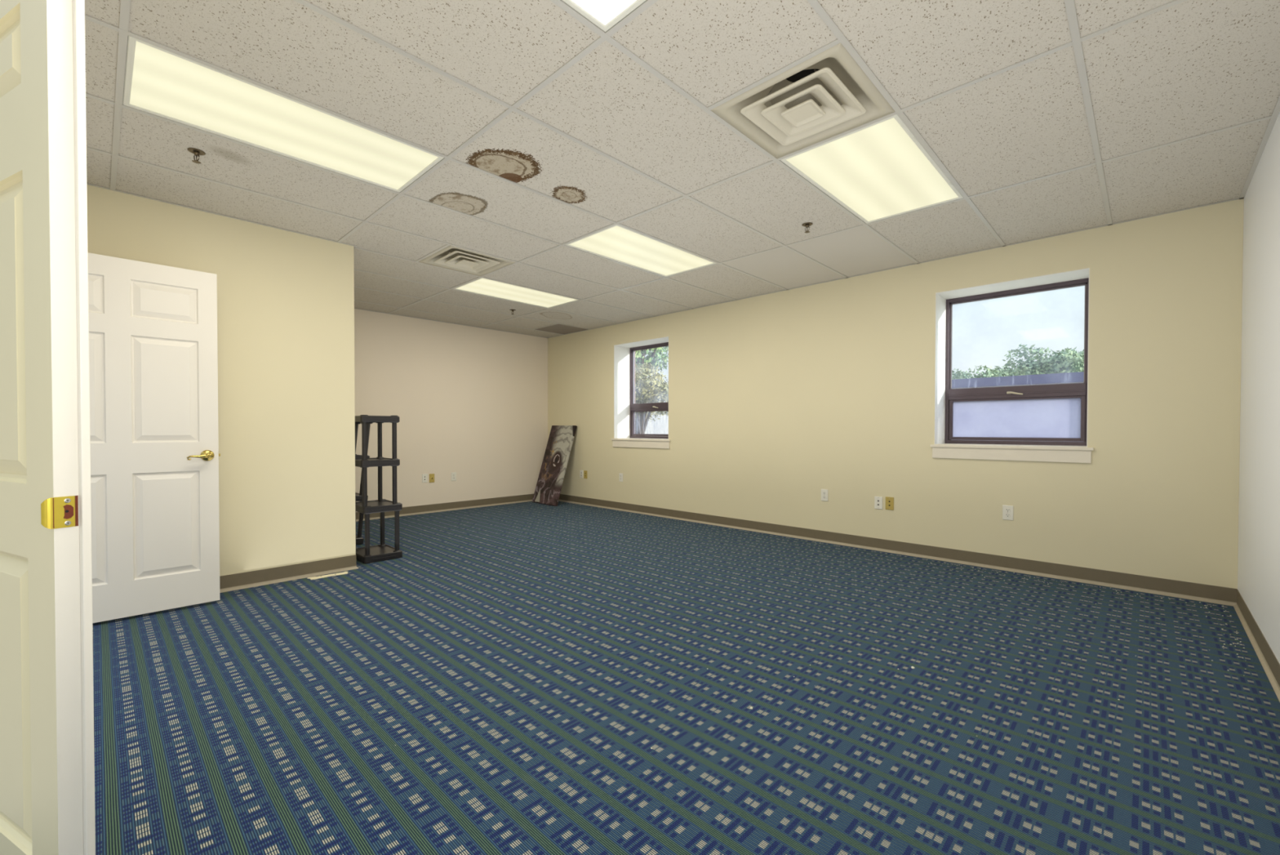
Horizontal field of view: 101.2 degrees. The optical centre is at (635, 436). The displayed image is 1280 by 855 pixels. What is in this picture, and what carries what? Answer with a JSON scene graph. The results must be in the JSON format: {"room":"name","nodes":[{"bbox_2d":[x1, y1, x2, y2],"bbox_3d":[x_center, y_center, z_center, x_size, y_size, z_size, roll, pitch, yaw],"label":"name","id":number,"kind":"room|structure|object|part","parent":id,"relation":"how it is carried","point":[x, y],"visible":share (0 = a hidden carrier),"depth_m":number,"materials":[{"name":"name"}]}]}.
{"room":"empty office room","nodes":[
{"label":"empty office room","id":0,"kind":"room"},
{"bbox_2d":[86,184,355,576],"bbox_3d":[-3.727,-0.326,4.264,2.429,2.912,1.909,1,1,44],"label":"wall","id":1,"kind":"structure","parent":0,"point":[286,299],"depth_m":3.71,"materials":[{"name":"paint"}]},
{"bbox_2d":[219,554,358,592],"bbox_3d":[-3.620,0.977,4.271,2.292,0.108,1.806,1,1,44],"label":"baseboard","id":2,"kind":"structure","parent":1,"relation":"attached to","point":[241,580],"depth_m":3.78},
{"bbox_2d":[354,308,547,511],"bbox_3d":[-2.650,-0.361,7.002,0.150,2.912,3.515,1,1,44],"label":"wall","id":3,"kind":"structure","parent":0,"point":[471,402],"depth_m":7.06,"materials":[{"name":"paint"}]},
{"bbox_2d":[422,473,427,482],"bbox_3d":[-2.733,0.540,6.816,0.008,0.114,0.070,1,1,44],"label":"wall jack plate","id":4,"kind":"object","parent":3,"relation":"attached to","point":[424,476],"visible":1,"depth_m":6.82,"materials":[{"name":"plastic"}]},
{"bbox_2d":[429,473,434,482],"bbox_3d":[-2.664,0.545,6.880,0.018,0.114,0.070,1,1,44],"label":"wall jack plate","id":5,"kind":"object","parent":3,"relation":"attached to","point":[431,475],"visible":1,"depth_m":6.88,"materials":[{"name":"gold metal"}]},
{"bbox_2d":[355,493,533,521],"bbox_3d":[-2.591,0.942,6.961,0.017,0.108,3.480,1,1,44],"label":"baseboard","id":6,"kind":"structure","parent":3,"relation":"attached to","point":[418,509],"depth_m":7.09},
{"bbox_2d":[451,471,456,480],"bbox_3d":[-2.455,0.541,7.101,0.010,0.114,0.070,1,1,44],"label":"wall outlet","id":7,"kind":"object","parent":3,"relation":"attached to","point":[453,473],"visible":1,"depth_m":7.10,"materials":[{"name":"plastic"}]},
{"bbox_2d":[84,0,1279,337],"bbox_3d":[-0.586,-1.673,3.892,7.520,0.401,5.786,1,1,44],"label":"ceiling","id":8,"kind":"structure","parent":0,"point":[552,129],"depth_m":2.45,"materials":[{"name":"tile"}]},
{"bbox_2d":[186,147,205,164],"bbox_3d":[-2.254,-1.436,2.698,0.072,0.056,0.072,0,1,10],"label":"sprinkler head","id":9,"kind":"object","parent":8,"relation":"attached to","point":[197,152],"visible":1,"depth_m":2.69},
{"bbox_3d":[-2.254,-1.436,2.698,0.028,0.051,0.024,0,1,-30],"label":"frame","id":10,"kind":"part","parent":9,"relation":"part of","materials":[{"name":"metal"}]},
{"bbox_2d":[122,35,444,192],"bbox_3d":[-1.625,-1.506,2.530,0.586,0.102,1.195,1,1,44],"label":"ceiling light","id":11,"kind":"object","parent":8,"relation":"attached to","point":[159,82],"visible":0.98,"depth_m":2.42,"materials":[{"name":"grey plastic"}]},
{"bbox_2d":[418,244,515,275],"bbox_3d":[-1.435,-1.570,4.471,0.585,0.210,0.585,1,1,44],"label":"ceiling vent","id":12,"kind":"object","parent":8,"relation":"in","point":[451,257],"visible":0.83,"depth_m":4.51,"materials":[{"name":"metal"}]},
{"bbox_2d":[453,277,579,308],"bbox_3d":[-1.233,-1.546,5.552,0.586,0.102,1.195,1,1,44],"label":"ceiling light","id":13,"kind":"object","parent":8,"relation":"attached to","point":[482,286],"visible":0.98,"depth_m":5.53,"materials":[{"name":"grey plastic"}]},
{"bbox_2d":[561,0,646,31],"bbox_3d":[-0.316,-1.488,1.253,0.586,0.102,1.195,1,1,44],"label":"ceiling light","id":14,"kind":"object","parent":8,"relation":"attached to","point":[604,14],"visible":1,"depth_m":1.78,"materials":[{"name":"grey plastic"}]},
{"bbox_2d":[565,224,717,276],"bbox_3d":[0.077,-1.528,4.276,0.586,0.102,1.195,1,1,44],"label":"ceiling light","id":15,"kind":"object","parent":8,"relation":"attached to","point":[616,242],"visible":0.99,"depth_m":4.21,"materials":[{"name":"white plastic"}]},
{"bbox_2d":[711,42,894,158],"bbox_3d":[0.748,-1.539,2.344,0.585,0.210,0.585,1,1,44],"label":"ceiling vent","id":16,"kind":"object","parent":8,"relation":"in","point":[828,95],"visible":0.98,"depth_m":2.36,"materials":[{"name":"metal"}]},
{"bbox_2d":[801,222,813,232],"bbox_3d":[1.191,-1.445,3.648,0.072,0.056,0.072,1,1,44],"label":"sprinkler head","id":17,"kind":"object","parent":8,"relation":"attached to","point":[806,224],"visible":1,"depth_m":3.64},
{"bbox_2d":[780,114,963,223],"bbox_3d":[1.386,-1.509,2.999,0.586,0.102,1.195,1,1,44],"label":"ceiling light","id":18,"kind":"object","parent":8,"relation":"attached to","point":[878,171],"visible":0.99,"depth_m":2.91,"materials":[{"name":"white plastic"}]},
{"bbox_2d":[92,501,1279,854],"bbox_3d":[-0.584,1.098,3.934,7.420,0.120,5.800,1,1,44],"label":"floor","id":19,"kind":"structure","parent":0,"point":[531,726],"depth_m":2.06,"materials":[{"name":"carpet"}]},
{"bbox_2d":[306,571,347,579],"bbox_3d":[-2.280,1.034,3.903,0.266,0.005,0.072,-1,1,-40],"label":"trim strip","id":20,"kind":"object","parent":19,"relation":"on","point":[344,572],"visible":1,"depth_m":3.89,"materials":[{"name":"beige wood"}]},
{"bbox_2d":[355,422,373,544],"bbox_3d":[-2.793,0.407,5.047,0.404,1.236,0.407,1,1,44],"label":"shelving unit","id":21,"kind":"object","parent":19,"relation":"on","point":[358,496],"visible":0.16,"depth_m":5.00,"materials":[{"name":"black plastic"}]},
{"bbox_3d":[-2.810,0.024,5.263,0.037,0.320,0.037,1,-4,44],"label":"leg","id":22,"kind":"part","parent":21,"relation":"part of","materials":[{"name":"black plastic"}]},
{"bbox_3d":[-2.825,0.977,5.023,0.404,0.068,0.314,1,-4,44],"label":"shelf","id":23,"kind":"part","parent":21,"relation":"part of","materials":[{"name":"black plastic"}]},
{"bbox_3d":[-2.614,0.788,5.004,0.037,0.355,0.037,1,-4,44],"label":"leg","id":24,"kind":"part","parent":21,"relation":"part of","materials":[{"name":"black plastic"}]},
{"bbox_3d":[-2.600,0.397,5.013,0.037,0.333,0.037,1,-4,44],"label":"leg","id":25,"kind":"part","parent":21,"relation":"part of","materials":[{"name":"black plastic"}]},
{"bbox_3d":[-2.798,0.575,5.045,0.404,0.065,0.314,1,-4,44],"label":"shelf","id":26,"kind":"part","parent":21,"relation":"part of","materials":[{"name":"black plastic"}]},
{"bbox_3d":[-2.785,0.196,5.053,0.404,0.063,0.314,1,-4,44],"label":"shelf","id":27,"kind":"part","parent":21,"relation":"part of","materials":[{"name":"black plastic"}]},
{"bbox_3d":[-2.760,-0.167,5.073,0.404,0.062,0.314,1,-4,44],"label":"shelf","id":28,"kind":"part","parent":21,"relation":"part of","materials":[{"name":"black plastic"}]},
{"bbox_3d":[-2.575,0.027,5.034,0.037,0.320,0.037,1,-4,44],"label":"leg","id":29,"kind":"part","parent":21,"relation":"part of","materials":[{"name":"black plastic"}]},
{"bbox_2d":[355,414,402,563],"bbox_3d":[-2.231,0.427,4.485,0.404,1.212,0.332,1,1,44],"label":"shelving unit","id":30,"kind":"object","parent":19,"relation":"on","point":[381,552],"visible":0.81,"depth_m":4.41,"materials":[{"name":"black plastic"}]},
{"bbox_3d":[-2.205,0.038,4.274,0.037,0.320,0.037,1,1,44],"label":"leg","id":31,"kind":"part","parent":30,"relation":"part of","materials":[{"name":"black plastic"}]},
{"bbox_3d":[-2.205,0.409,4.279,0.037,0.333,0.037,1,1,44],"label":"leg","id":32,"kind":"part","parent":30,"relation":"part of","materials":[{"name":"black plastic"}]},
{"bbox_3d":[-2.193,0.800,4.297,0.037,0.355,0.037,1,1,44],"label":"leg","id":33,"kind":"part","parent":30,"relation":"part of","materials":[{"name":"black plastic"}]},
{"bbox_3d":[-2.237,-0.148,4.471,0.404,0.062,0.314,1,1,44],"label":"shelf","id":34,"kind":"part","parent":30,"relation":"part of","materials":[{"name":"black plastic"}]},
{"bbox_3d":[-2.237,0.217,4.476,0.404,0.063,0.314,1,1,44],"label":"shelf","id":35,"kind":"part","parent":30,"relation":"part of","materials":[{"name":"black plastic"}]},
{"bbox_3d":[-2.225,0.596,4.494,0.404,0.065,0.314,1,1,44],"label":"shelf","id":36,"kind":"part","parent":30,"relation":"part of","materials":[{"name":"black plastic"}]},
{"bbox_3d":[-2.225,0.999,4.500,0.404,0.068,0.314,1,1,44],"label":"shelf","id":37,"kind":"part","parent":30,"relation":"part of","materials":[{"name":"black plastic"}]},
{"bbox_3d":[-2.274,0.033,4.673,0.037,0.320,0.037,1,1,44],"label":"leg","id":38,"kind":"part","parent":30,"relation":"part of","materials":[{"name":"black plastic"}]},
{"bbox_3d":[-2.274,0.404,4.678,0.037,0.333,0.037,1,1,44],"label":"leg","id":39,"kind":"part","parent":30,"relation":"part of","materials":[{"name":"black plastic"}]},
{"bbox_3d":[-2.262,0.795,4.697,0.037,0.355,0.037,1,1,44],"label":"leg","id":40,"kind":"part","parent":30,"relation":"part of","materials":[{"name":"black plastic"}]},
{"bbox_3d":[-2.039,0.036,4.444,0.037,0.320,0.037,1,1,44],"label":"leg","id":41,"kind":"part","parent":30,"relation":"part of","materials":[{"name":"black plastic"}]},
{"bbox_3d":[-2.039,0.407,4.449,0.037,0.333,0.037,1,1,44],"label":"leg","id":42,"kind":"part","parent":30,"relation":"part of","materials":[{"name":"black plastic"}]},
{"bbox_3d":[-2.027,0.798,4.468,0.037,0.355,0.037,1,1,44],"label":"leg","id":43,"kind":"part","parent":30,"relation":"part of","materials":[{"name":"black plastic"}]},
{"bbox_2d":[532,425,577,506],"bbox_3d":[-1.199,0.409,7.769,0.394,1.150,0.591,-1,1,-45],"label":"print","id":44,"kind":"object","parent":19,"relation":"on","point":[561,438],"visible":1,"depth_m":7.73,"materials":[{"name":"brown paper"}]},
{"bbox_2d":[547,198,1244,588],"bbox_3d":[1.306,-0.342,5.853,7.420,2.912,0.360,1,1,44],"label":"wall","id":45,"kind":"structure","parent":0,"point":[776,400],"depth_m":4.43,"materials":[{"name":"paint"}]},
{"bbox_2d":[579,470,582,477],"bbox_3d":[-0.787,0.546,7.648,0.070,0.114,0.008,1,1,44],"label":"wall jack plate","id":46,"kind":"object","parent":45,"relation":"attached to","point":[580,471],"visible":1,"depth_m":7.65,"materials":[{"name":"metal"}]},
{"bbox_2d":[583,470,586,478],"bbox_3d":[-0.723,0.549,7.585,0.070,0.114,0.008,1,1,44],"label":"wall jack plate","id":47,"kind":"object","parent":45,"relation":"attached to","point":[584,471],"visible":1,"depth_m":7.58,"materials":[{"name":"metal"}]},
{"bbox_2d":[619,472,622,481],"bbox_3d":[-0.197,0.550,7.071,0.070,0.114,0.010,1,1,44],"label":"wall outlet","id":48,"kind":"object","parent":45,"relation":"attached to","point":[620,473],"visible":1,"depth_m":7.07,"materials":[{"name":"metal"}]},
{"bbox_2d":[611,336,670,448],"bbox_3d":[0.176,-0.547,6.933,1.039,1.382,0.388,1,1,44],"label":"window","id":49,"kind":"structure","parent":45,"relation":"in","point":[624,406],"depth_m":7.22,"materials":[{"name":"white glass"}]},
{"bbox_3d":[0.155,0.041,6.920,1.039,0.026,0.331,1,1,44],"label":"sill","id":50,"kind":"part","parent":49,"relation":"part of","materials":[{"name":"paint"}]},
{"bbox_3d":[0.284,-0.402,7.053,0.919,0.095,0.066,1,1,44],"label":"rail","id":51,"kind":"part","parent":49,"relation":"part of","materials":[{"name":"brown metal"}]},
{"bbox_3d":[0.286,-0.180,7.058,0.911,0.349,0.041,1,1,44],"label":"sash","id":52,"kind":"part","parent":49,"relation":"part of","materials":[{"name":"glass"}]},
{"bbox_2d":[821,488,827,501],"bbox_3d":[1.830,0.568,5.095,0.070,0.114,0.010,1,1,44],"label":"wall outlet","id":53,"kind":"object","parent":45,"relation":"attached to","point":[824,491],"visible":1,"depth_m":5.09,"materials":[{"name":"plastic"}]},
{"bbox_2d":[874,496,882,509],"bbox_3d":[2.192,0.598,4.744,0.070,0.114,0.008,1,1,44],"label":"wall jack plate","id":54,"kind":"object","parent":45,"relation":"attached to","point":[877,500],"visible":1,"depth_m":4.74,"materials":[{"name":"plastic"}]},
{"bbox_2d":[885,496,893,510],"bbox_3d":[2.260,0.595,4.678,0.070,0.114,0.008,1,1,44],"label":"wall jack plate","id":55,"kind":"object","parent":45,"relation":"attached to","point":[889,500],"visible":1,"depth_m":4.67,"materials":[{"name":"metal"}]},
{"bbox_2d":[558,493,1237,605],"bbox_3d":[1.173,0.962,5.735,7.118,0.108,0.017,1,1,44],"label":"baseboard","id":56,"kind":"structure","parent":45,"relation":"attached to","point":[1167,587],"depth_m":4.27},
{"bbox_2d":[1002,504,1013,519],"bbox_3d":[2.882,0.590,4.070,0.070,0.114,0.010,1,1,44],"label":"wall outlet","id":57,"kind":"object","parent":45,"relation":"attached to","point":[1007,510],"visible":1,"depth_m":4.07,"materials":[{"name":"plastic"}]},
{"bbox_2d":[929,267,1093,462],"bbox_3d":[2.987,-0.509,4.193,1.040,1.385,0.388,1,1,44],"label":"window","id":58,"kind":"structure","parent":45,"relation":"in","point":[1037,417],"depth_m":4.26,"materials":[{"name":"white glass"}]},
{"bbox_3d":[2.966,0.080,4.180,1.040,0.026,0.331,1,1,44],"label":"sill","id":59,"kind":"part","parent":58,"relation":"part of","materials":[{"name":"paint"}]},
{"bbox_3d":[3.074,-0.351,4.264,0.029,0.033,0.115,0,1,-30],"label":"handle","id":60,"kind":"part","parent":58,"relation":"part of","materials":[{"name":"metal"}]},
{"bbox_3d":[3.098,-0.146,4.319,0.860,0.307,0.004,1,1,44],"label":"pane","id":61,"kind":"part","parent":58,"relation":"part of","materials":[{"name":"clear glass"}]},
{"bbox_3d":[3.097,-0.141,4.318,0.912,0.349,0.041,1,1,44],"label":"sash","id":62,"kind":"part","parent":58,"relation":"part of","materials":[{"name":"glass"}]},
{"bbox_3d":[3.095,-0.363,4.314,0.920,0.095,0.066,1,1,44],"label":"rail","id":63,"kind":"part","parent":58,"relation":"part of","materials":[{"name":"brown metal"}]},
{"bbox_2d":[1237,111,1279,663],"bbox_3d":[1.931,-0.280,1.287,0.150,2.912,5.305,1,1,44],"label":"wall","id":64,"kind":"structure","parent":0,"point":[1259,509],"depth_m":2.62,"materials":[{"name":"paint"}]},
{"bbox_2d":[1233,589,1279,702],"bbox_3d":[1.864,1.021,1.357,0.017,0.108,5.288,1,1,44],"label":"baseboard","id":65,"kind":"structure","parent":64,"relation":"attached to","point":[1271,665],"depth_m":2.55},
{"bbox_3d":[-2.690,-0.294,2.004,2.213,2.912,0.120,1,1,44],"label":"wall","id":66,"kind":"structure","parent":0,"visible":0},
{"bbox_2d":[0,0,95,854],"bbox_3d":[-1.420,0.044,1.127,0.926,2.050,0.058,0,1,25],"label":"door","id":67,"kind":"structure","parent":66,"relation":"in","point":[47,757],"depth_m":0.95,"materials":[{"name":"white wood"}]},
{"bbox_3d":[-1.018,0.134,0.927,0.006,0.055,0.041,0,1,25],"label":"strike plate","id":68,"kind":"part","parent":67,"relation":"part of","materials":[{"name":"gold metal"}]},
{"bbox_2d":[88,253,220,622],"bbox_3d":[-2.922,0.012,2.955,0.110,2.038,0.935,1,1,44],"label":"door","id":69,"kind":"structure","parent":66,"relation":"in","point":[153,353],"depth_m":3.07,"materials":[{"name":"white wood"}]},
{"bbox_3d":[-2.645,0.117,3.247,0.014,0.068,0.068,1,1,44],"label":"lever handle","id":70,"kind":"part","parent":69,"relation":"part of","materials":[{"name":"gold metal"}]},
{"label":"outside","id":71,"kind":"structure","parent":0,"visible":0},
{"bbox_3d":[16.848,1.805,30.094,75.000,0.200,56.014,1,1,44],"label":"ground","id":72,"kind":"structure","parent":71,"visible":0},
{"bbox_2d":[634,363,635,403],"bbox_3d":[-0.527,-0.117,8.012,1.300,4.200,0.160,1,1,44],"label":"wall","id":73,"kind":"structure","parent":72,"relation":"on","point":[634,363],"depth_m":7.60,"materials":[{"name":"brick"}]},
{"bbox_2d":[635,362,668,433],"bbox_3d":[-0.129,-0.080,12.172,2.051,4.023,2.067,0,1,-12],"label":"tree","id":74,"kind":"object","parent":72,"relation":"on","point":[657,393],"visible":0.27,"depth_m":11.67,"materials":[{"name":"green plant"}]},
{"bbox_2d":[635,346,668,433],"bbox_3d":[0.069,-1.473,14.928,4.398,6.737,3.991,1,1,44],"label":"tree","id":75,"kind":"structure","parent":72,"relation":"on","point":[640,357],"depth_m":14.89,"materials":[{"name":"green plant"}]},
{"bbox_2d":[951,368,973,379],"bbox_3d":[14.726,-0.877,24.930,2.908,5.304,2.821,1,1,44],"label":"tree","id":76,"kind":"object","parent":72,"relation":"on","point":[961,375],"visible":0.05,"depth_m":23.96,"materials":[{"name":"green plant"}]},
{"bbox_2d":[958,364,1008,378],"bbox_3d":[19.257,-1.119,29.120,3.141,5.684,2.809,1,1,44],"label":"tree","id":77,"kind":"object","parent":72,"relation":"on","point":[991,373],"visible":0.12,"depth_m":28.77,"materials":[{"name":"green plant"}]},
{"bbox_2d":[992,364,1017,376],"bbox_3d":[23.726,-1.463,33.037,2.722,6.277,3.196,1,1,44],"label":"tree","id":78,"kind":"object","parent":72,"relation":"on","point":[1006,367],"visible":0.06,"depth_m":32.65,"materials":[{"name":"green plant"}]},
{"bbox_2d":[951,371,1084,441],"bbox_3d":[10.675,0.214,15.140,15.200,3.370,6.220,1,1,44],"label":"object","id":79,"kind":"structure","parent":72,"relation":"on","point":[1068,377],"depth_m":12.38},
{"bbox_2d":[1003,343,1084,376],"bbox_3d":[17.981,-1.199,23.162,3.083,6.000,2.568,1,1,44],"label":"tree","id":80,"kind":"object","parent":72,"relation":"on","point":[1070,362],"visible":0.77,"depth_m":22.75,"materials":[{"name":"green plant"}]}
]}

